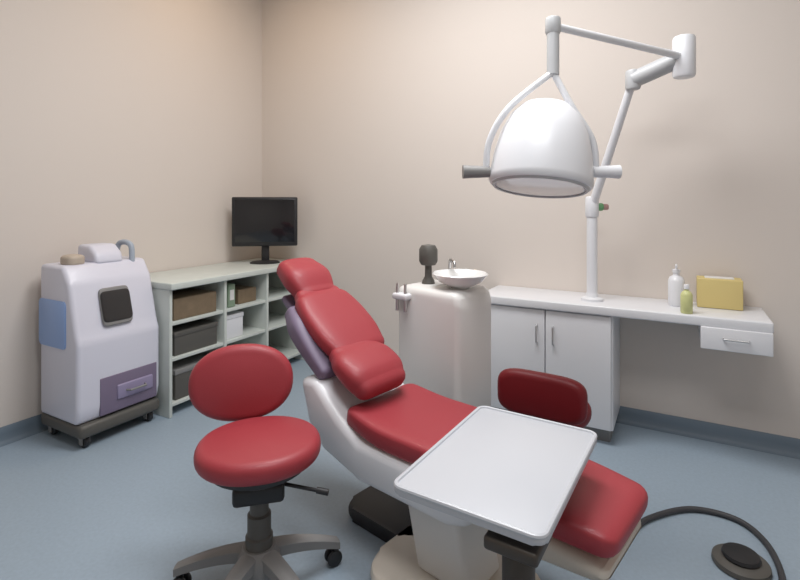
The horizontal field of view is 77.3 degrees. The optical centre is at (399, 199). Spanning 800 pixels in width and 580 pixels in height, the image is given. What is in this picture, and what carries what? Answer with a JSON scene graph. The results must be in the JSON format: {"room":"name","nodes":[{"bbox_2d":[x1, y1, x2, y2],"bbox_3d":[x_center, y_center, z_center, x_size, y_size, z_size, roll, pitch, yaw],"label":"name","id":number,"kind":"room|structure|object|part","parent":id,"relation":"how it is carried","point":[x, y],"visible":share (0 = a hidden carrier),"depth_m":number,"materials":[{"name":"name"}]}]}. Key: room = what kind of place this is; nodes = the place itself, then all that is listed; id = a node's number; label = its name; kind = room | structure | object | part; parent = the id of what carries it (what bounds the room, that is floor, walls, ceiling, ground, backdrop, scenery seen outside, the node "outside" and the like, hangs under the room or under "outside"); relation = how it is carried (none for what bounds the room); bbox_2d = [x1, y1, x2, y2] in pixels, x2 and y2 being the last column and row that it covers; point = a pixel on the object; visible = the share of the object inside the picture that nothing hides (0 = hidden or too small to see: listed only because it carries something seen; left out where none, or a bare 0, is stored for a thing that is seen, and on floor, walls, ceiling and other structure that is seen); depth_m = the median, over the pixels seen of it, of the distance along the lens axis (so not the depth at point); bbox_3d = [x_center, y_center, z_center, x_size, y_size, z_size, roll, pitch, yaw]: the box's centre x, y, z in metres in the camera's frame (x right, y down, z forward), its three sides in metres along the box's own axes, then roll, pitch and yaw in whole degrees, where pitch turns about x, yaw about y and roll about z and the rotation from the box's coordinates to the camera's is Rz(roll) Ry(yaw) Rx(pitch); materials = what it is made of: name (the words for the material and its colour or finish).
{"room":"dental clinic","nodes":[
{"label":"dental clinic","id":0,"kind":"room"},
{"bbox_2d":[0,0,261,426],"bbox_3d":[-2.456,-0.300,2.170,0.100,3.200,5.200,0,0,29],"label":"wall","id":1,"kind":"structure","parent":0,"point":[139,122],"depth_m":3.20,"materials":[{"name":"beige paint"}]},
{"bbox_2d":[0,414,47,446],"bbox_3d":[-2.397,1.255,2.137,0.035,0.090,5.000,0,0,29],"label":"baseboard","id":2,"kind":"structure","parent":1,"relation":"attached to","point":[25,428],"depth_m":2.73,"materials":[{"name":"blue plastic"}]},
{"bbox_2d":[0,358,799,579],"bbox_3d":[-0.229,1.350,0.927,5.000,0.100,5.000,0,0,29],"label":"floor","id":3,"kind":"structure","parent":0,"point":[132,503],"depth_m":2.11,"materials":[{"name":"blue plastic"}]},
{"bbox_2d":[39,239,158,447],"bbox_3d":[-1.692,0.768,2.850,0.428,1.064,0.476,0,0,29],"label":"machine","id":4,"kind":"object","parent":3,"relation":"on","point":[99,328],"visible":1,"depth_m":2.71,"materials":[{"name":"white plastic"}]},
{"bbox_3d":[-1.862,0.660,2.677,0.260,0.250,0.008,0,0,29],"label":"panel","id":5,"kind":"part","parent":4,"relation":"part of","materials":[{"name":"blue plastic"}]},
{"bbox_2d":[78,243,121,263],"bbox_3d":[-1.739,0.307,2.903,0.194,0.105,0.160,0,0,29],"label":"hood","id":6,"kind":"object","parent":4,"relation":"attached to","point":[94,253],"depth_m":2.85,"materials":[{"name":"white plastic"}]},
{"bbox_3d":[-1.658,0.303,3.006,0.168,0.134,0.038,0,0,23],"label":"push handle","id":7,"kind":"part","parent":4,"relation":"part of","materials":[{"name":"grey plastic"}]},
{"bbox_3d":[-1.500,1.055,2.833,0.018,0.080,0.210,0,0,29],"label":"drawer","id":8,"kind":"part","parent":4,"relation":"part of","materials":[{"name":"purple plastic"}]},
{"bbox_3d":[-1.481,1.055,2.822,0.033,0.011,0.121,0,0,29],"label":"handle","id":9,"kind":"part","parent":4,"relation":"part of","materials":[{"name":"grey plastic"}]},
{"bbox_2d":[150,258,303,418],"bbox_3d":[-1.269,0.897,3.631,0.530,0.804,1.270,0,0,29],"label":"shelf unit","id":10,"kind":"object","parent":3,"relation":"on","point":[264,321],"visible":0.39,"depth_m":3.41,"materials":[{"name":"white laminate"}]},
{"bbox_3d":[-1.578,0.917,3.097,0.490,0.764,0.020,0,0,29],"label":"panel","id":11,"kind":"part","parent":10,"relation":"part of","materials":[{"name":"green laminate"}]},
{"bbox_3d":[-1.478,1.230,3.277,0.470,0.020,0.391,0,0,29],"label":"shelf","id":12,"kind":"part","parent":10,"relation":"part of","materials":[{"name":"green laminate"}]},
{"bbox_2d":[172,353,206,399],"bbox_3d":[-1.409,1.128,3.246,0.288,0.183,0.328,0,0,29],"label":"storage box","id":13,"kind":"object","parent":10,"relation":"on","point":[182,368],"visible":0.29,"depth_m":3.09,"materials":[{"name":"grey plastic"}]},
{"bbox_3d":[-1.409,1.052,3.246,0.288,0.030,0.328,0,0,29],"label":"lid","id":14,"kind":"part","parent":13,"relation":"part of","materials":[{"name":"grey plastic"}]},
{"bbox_2d":[172,288,215,320],"bbox_3d":[-1.405,0.668,3.232,0.260,0.130,0.320,0,0,29],"label":"carton","id":15,"kind":"object","parent":10,"relation":"on","point":[189,302],"visible":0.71,"depth_m":3.17,"materials":[{"name":"brown cardboard"}]},
{"bbox_2d":[172,319,217,355],"bbox_3d":[-1.403,0.878,3.237,0.268,0.143,0.328,0,0,29],"label":"storage box","id":16,"kind":"object","parent":10,"relation":"on","point":[200,333],"visible":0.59,"depth_m":3.17,"materials":[{"name":"grey plastic"}]},
{"bbox_3d":[-1.403,0.822,3.237,0.268,0.030,0.328,0,0,29],"label":"lid","id":17,"kind":"part","parent":16,"relation":"part of","materials":[{"name":"grey plastic"}]},
{"bbox_3d":[-1.478,0.745,3.277,0.470,0.020,0.391,0,0,29],"label":"shelf","id":18,"kind":"part","parent":10,"relation":"part of","materials":[{"name":"green laminate"}]},
{"bbox_3d":[-1.478,0.960,3.277,0.470,0.020,0.391,0,0,29],"label":"shelf","id":19,"kind":"part","parent":10,"relation":"part of","materials":[{"name":"green laminate"}]},
{"bbox_3d":[-1.377,0.917,3.457,0.490,0.764,0.020,0,0,29],"label":"panel","id":20,"kind":"part","parent":10,"relation":"part of","materials":[{"name":"white laminate"}]},
{"bbox_2d":[227,283,234,307],"bbox_3d":[-1.246,0.654,3.475,0.222,0.155,0.060,0,0,29],"label":"folder","id":21,"kind":"object","parent":10,"relation":"on","point":[230,286],"visible":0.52,"depth_m":3.42,"materials":[{"name":"green plastic"}]},
{"bbox_2d":[227,310,243,338],"bbox_3d":[-1.256,0.868,3.521,0.268,0.163,0.158,0,0,29],"label":"storage box","id":22,"kind":"object","parent":10,"relation":"on","point":[234,318],"visible":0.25,"depth_m":3.46,"materials":[{"name":"white cardboard"}]},
{"bbox_3d":[-1.256,0.801,3.521,0.268,0.030,0.158,0,0,29],"label":"lid","id":23,"kind":"part","parent":22,"relation":"part of","materials":[{"name":"white cardboard"}]},
{"bbox_2d":[235,284,255,303],"bbox_3d":[-1.190,0.684,3.639,0.220,0.100,0.170,0,0,29],"label":"carton","id":24,"kind":"object","parent":10,"relation":"on","point":[243,294],"visible":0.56,"depth_m":3.58,"materials":[{"name":"brown cardboard"}]},
{"bbox_3d":[-1.282,0.745,3.627,0.470,0.020,0.369,0,0,29],"label":"shelf","id":25,"kind":"part","parent":10,"relation":"part of","materials":[{"name":"green laminate"}]},
{"bbox_3d":[-1.282,0.960,3.627,0.470,0.020,0.369,0,0,29],"label":"shelf","id":26,"kind":"part","parent":10,"relation":"part of","materials":[{"name":"green laminate"}]},
{"bbox_3d":[-1.187,0.917,3.798,0.490,0.764,0.020,0,0,29],"label":"panel","id":27,"kind":"part","parent":10,"relation":"part of","materials":[{"name":"green laminate"}]},
{"bbox_2d":[232,197,296,263],"bbox_3d":[-1.061,0.235,3.930,0.500,0.518,0.184,0,0,-9],"label":"computer monitor","id":28,"kind":"object","parent":10,"relation":"on","point":[264,222],"visible":1,"depth_m":3.91,"materials":[{"name":"black plastic"}]},
{"bbox_3d":[-1.083,0.960,3.985,0.470,0.020,0.409,0,0,29],"label":"shelf","id":29,"kind":"part","parent":10,"relation":"part of","materials":[{"name":"green laminate"}]},
{"bbox_3d":[-1.083,0.745,3.985,0.470,0.020,0.409,0,0,29],"label":"shelf","id":30,"kind":"part","parent":10,"relation":"part of","materials":[{"name":"green laminate"}]},
{"bbox_3d":[-1.083,1.230,3.985,0.470,0.020,0.409,0,0,29],"label":"shelf","id":31,"kind":"part","parent":10,"relation":"part of","materials":[{"name":"green laminate"}]},
{"bbox_3d":[-0.978,0.917,4.173,0.490,0.764,0.020,0,0,29],"label":"panel","id":32,"kind":"part","parent":10,"relation":"part of","materials":[{"name":"green laminate"}]},
{"bbox_2d":[173,344,341,579],"bbox_3d":[-0.469,0.918,1.667,0.566,0.761,0.540,0,0,-14],"label":"stool","id":33,"kind":"object","parent":3,"relation":"on","point":[254,456],"visible":1,"depth_m":1.64,"materials":[{"name":"red leather"}]},
{"bbox_3d":[-0.619,1.188,1.656,0.253,0.109,0.060,0,0,4],"label":"leg","id":34,"kind":"part","parent":33,"relation":"part of","materials":[{"name":"grey plastic"}]},
{"bbox_3d":[-0.522,1.188,1.500,0.060,0.109,0.253,0,0,22],"label":"leg","id":35,"kind":"part","parent":33,"relation":"part of","materials":[{"name":"grey plastic"}]},
{"bbox_3d":[-0.584,0.672,1.849,0.370,0.268,0.106,0,0,-14],"label":"backrest","id":36,"kind":"part","parent":33,"relation":"part of","materials":[{"name":"red leather"}]},
{"bbox_3d":[-0.463,0.808,1.645,0.400,0.084,0.370,0,0,-14],"label":"seat","id":37,"kind":"part","parent":33,"relation":"part of","materials":[{"name":"red leather"}]},
{"bbox_3d":[-0.343,1.188,1.544,0.253,0.109,0.060,0,0,40],"label":"leg","id":38,"kind":"part","parent":33,"relation":"part of","materials":[{"name":"grey plastic"}]},
{"bbox_3d":[-0.323,0.926,1.608,0.192,0.033,0.020,0,0,8],"label":"height lever","id":39,"kind":"part","parent":33,"relation":"part of","materials":[{"name":"black plastic"}]},
{"bbox_3d":[-0.330,1.188,1.728,0.253,0.109,0.060,0,0,-32],"label":"leg","id":40,"kind":"part","parent":33,"relation":"part of","materials":[{"name":"grey plastic"}]},
{"bbox_2d":[392,244,490,406],"bbox_3d":[0.217,0.760,2.396,0.407,1.080,0.330,0,0,41],"label":"dental cuspidor unit","id":41,"kind":"object","parent":3,"relation":"on","point":[445,322],"visible":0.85,"depth_m":2.31,"materials":[{"name":"white plastic"}]},
{"bbox_3d":[0.256,0.353,2.455,0.018,0.134,0.110,0,0,-9],"label":"spout","id":42,"kind":"part","parent":41,"relation":"part of","materials":[{"name":"silver metal"}]},
{"bbox_2d":[432,269,487,288],"bbox_3d":[0.284,0.380,2.364,0.264,0.073,0.264,0,0,41],"label":"bowl","id":43,"kind":"object","parent":41,"relation":"on","point":[448,278],"depth_m":2.33,"materials":[{"name":"white ceramic"}]},
{"bbox_2d":[277,257,647,579],"bbox_3d":[0.048,0.783,1.829,1.515,1.029,0.455,0,0,41],"label":"dental chair","id":44,"kind":"object","parent":3,"relation":"on","point":[376,425],"visible":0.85,"depth_m":1.78,"materials":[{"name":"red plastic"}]},
{"bbox_3d":[-0.264,0.511,2.134,0.332,0.253,0.320,0,0,41],"label":"backrest","id":45,"kind":"part","parent":44,"relation":"part of","materials":[{"name":"red leather"}]},
{"bbox_2d":[329,340,405,399],"bbox_3d":[-0.127,0.656,1.967,0.230,0.172,0.289,0,0,41],"label":"lumbar cushion","id":46,"kind":"object","parent":44,"relation":"on","point":[364,369],"depth_m":1.91,"materials":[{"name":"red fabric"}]},
{"bbox_3d":[0.123,0.815,1.794,0.572,0.104,0.402,0,0,41],"label":"seat","id":47,"kind":"part","parent":44,"relation":"part of","materials":[{"name":"red leather"}]},
{"bbox_3d":[0.184,1.272,1.673,0.540,0.053,0.400,0,0,41],"label":"plate","id":48,"kind":"part","parent":44,"relation":"part of","materials":[{"name":"beige plastic"}]},
{"bbox_2d":[394,406,596,579],"bbox_3d":[0.270,0.994,1.331,0.380,0.612,0.609,0,0,32],"label":"table","id":49,"kind":"object","parent":3,"relation":"on","point":[513,476],"visible":1,"depth_m":1.25,"materials":[{"name":"white plastic"}]},
{"bbox_2d":[497,368,591,427],"bbox_3d":[0.622,0.982,2.129,0.480,0.634,0.492,0,0,32],"label":"chair backrest","id":50,"kind":"object","parent":3,"relation":"on","point":[551,397],"visible":0.39,"depth_m":1.89,"materials":[{"name":"red leather"}]},
{"bbox_3d":[0.640,0.891,2.150,0.340,0.078,0.330,0,0,32],"label":"seat","id":51,"kind":"part","parent":50,"relation":"part of","materials":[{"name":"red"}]},
{"bbox_2d":[491,304,619,441],"bbox_3d":[0.892,0.955,2.938,0.700,0.690,0.394,0,0,29],"label":"base cabinet","id":52,"kind":"object","parent":3,"relation":"on","point":[582,348],"visible":0.56,"depth_m":2.74,"materials":[{"name":"white plastic"}]},
{"bbox_3d":[0.663,0.915,2.879,0.338,0.600,0.019,0,0,29],"label":"door","id":53,"kind":"part","parent":52,"relation":"part of","materials":[{"name":"white plastic"}]},
{"bbox_3d":[0.764,0.750,2.799,0.010,0.109,0.027,0,0,29],"label":"handle","id":54,"kind":"part","parent":52,"relation":"part of","materials":[{"name":"silver metal"}]},
{"bbox_3d":[0.963,0.915,2.712,0.338,0.600,0.019,0,0,29],"label":"door","id":55,"kind":"part","parent":52,"relation":"part of","materials":[{"name":"white plastic"}]},
{"bbox_2d":[488,285,773,356],"bbox_3d":[1.166,0.636,2.772,1.420,0.153,0.415,0,0,29],"label":"countertop","id":56,"kind":"structure","parent":52,"relation":"on","point":[750,330],"depth_m":2.52,"materials":[{"name":"white laminate"}]},
{"bbox_2d":[462,15,695,301],"bbox_3d":[0.869,-0.111,2.219,0.597,1.340,1.278,0,0,42],"label":"lamp","id":57,"kind":"object","parent":56,"relation":"on","point":[545,148],"visible":1,"depth_m":1.94,"materials":[{"name":"white plastic"}]},
{"bbox_3d":[0.541,-0.052,1.938,0.335,0.077,0.328,0,0,29],"label":"glass","id":58,"kind":"part","parent":57,"relation":"part of","materials":[{"name":"grey glass"}]},
{"bbox_3d":[1.075,0.289,2.800,0.058,0.500,0.058,0,0,29],"label":"post","id":59,"kind":"part","parent":57,"relation":"part of","materials":[{"name":"white plastic"}]},
{"bbox_3d":[1.150,0.039,2.800,0.030,0.034,0.034,0,0,0],"label":"joint knob","id":60,"kind":"part","parent":57,"relation":"part of","materials":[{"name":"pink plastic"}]},
{"bbox_3d":[1.120,-0.280,2.652,0.048,0.658,0.352,0,0,-17],"label":"arm","id":61,"kind":"part","parent":57,"relation":"part of","materials":[{"name":"white plastic"}]},
{"bbox_3d":[0.982,-0.687,2.190,0.832,0.047,0.034,0,0,-27],"label":"arm","id":62,"kind":"part","parent":57,"relation":"part of","materials":[{"name":"white plastic"}]},
{"bbox_2d":[668,264,684,306],"bbox_3d":[1.470,0.449,2.659,0.080,0.222,0.080,0,0,-16],"label":"dispenser bottle","id":63,"kind":"object","parent":56,"relation":"on","point":[676,282],"visible":0.91,"depth_m":2.63,"materials":[{"name":"white plastic"}]},
{"bbox_2d":[680,284,692,313],"bbox_3d":[1.419,0.488,2.475,0.054,0.142,0.054,0,0,29],"label":"soap bottle","id":64,"kind":"object","parent":56,"relation":"on","point":[686,297],"visible":1,"depth_m":2.46,"materials":[{"name":"green plastic"}]},
{"bbox_2d":[696,275,742,310],"bbox_3d":[1.669,0.481,2.616,0.200,0.155,0.120,0,0,29],"label":"carton","id":65,"kind":"object","parent":56,"relation":"on","point":[718,292],"visible":1,"depth_m":2.57,"materials":[{"name":"yellow cardboard"}]},
{"bbox_3d":[1.565,0.655,2.326,0.110,0.010,0.025,0,0,29],"label":"handle","id":66,"kind":"part","parent":56,"relation":"part of","materials":[{"name":"silver metal"}]},
{"bbox_3d":[1.574,0.660,2.344,0.284,0.106,0.020,0,0,29],"label":"drawer","id":67,"kind":"part","parent":56,"relation":"part of","materials":[{"name":"white plastic"}]},
{"bbox_2d":[640,506,785,579],"bbox_3d":[1.179,1.274,1.901,0.491,0.051,0.434,0,0,45],"label":"foot pedal","id":68,"kind":"object","parent":3,"relation":"on","point":[739,561],"visible":0.91,"depth_m":1.77,"materials":[{"name":"grey plastic"}]},
{"bbox_2d":[262,0,799,438],"bbox_3d":[1.013,-0.300,3.154,5.000,3.200,0.100,0,0,29],"label":"wall","id":69,"kind":"structure","parent":0,"point":[373,111],"depth_m":3.10,"materials":[{"name":"beige paint"}]},
{"bbox_2d":[616,406,799,458],"bbox_3d":[0.980,1.255,3.095,5.000,0.090,0.035,0,0,29],"label":"baseboard","id":70,"kind":"structure","parent":69,"relation":"attached to","point":[775,444],"depth_m":2.71,"materials":[{"name":"blue plastic"}]}
]}

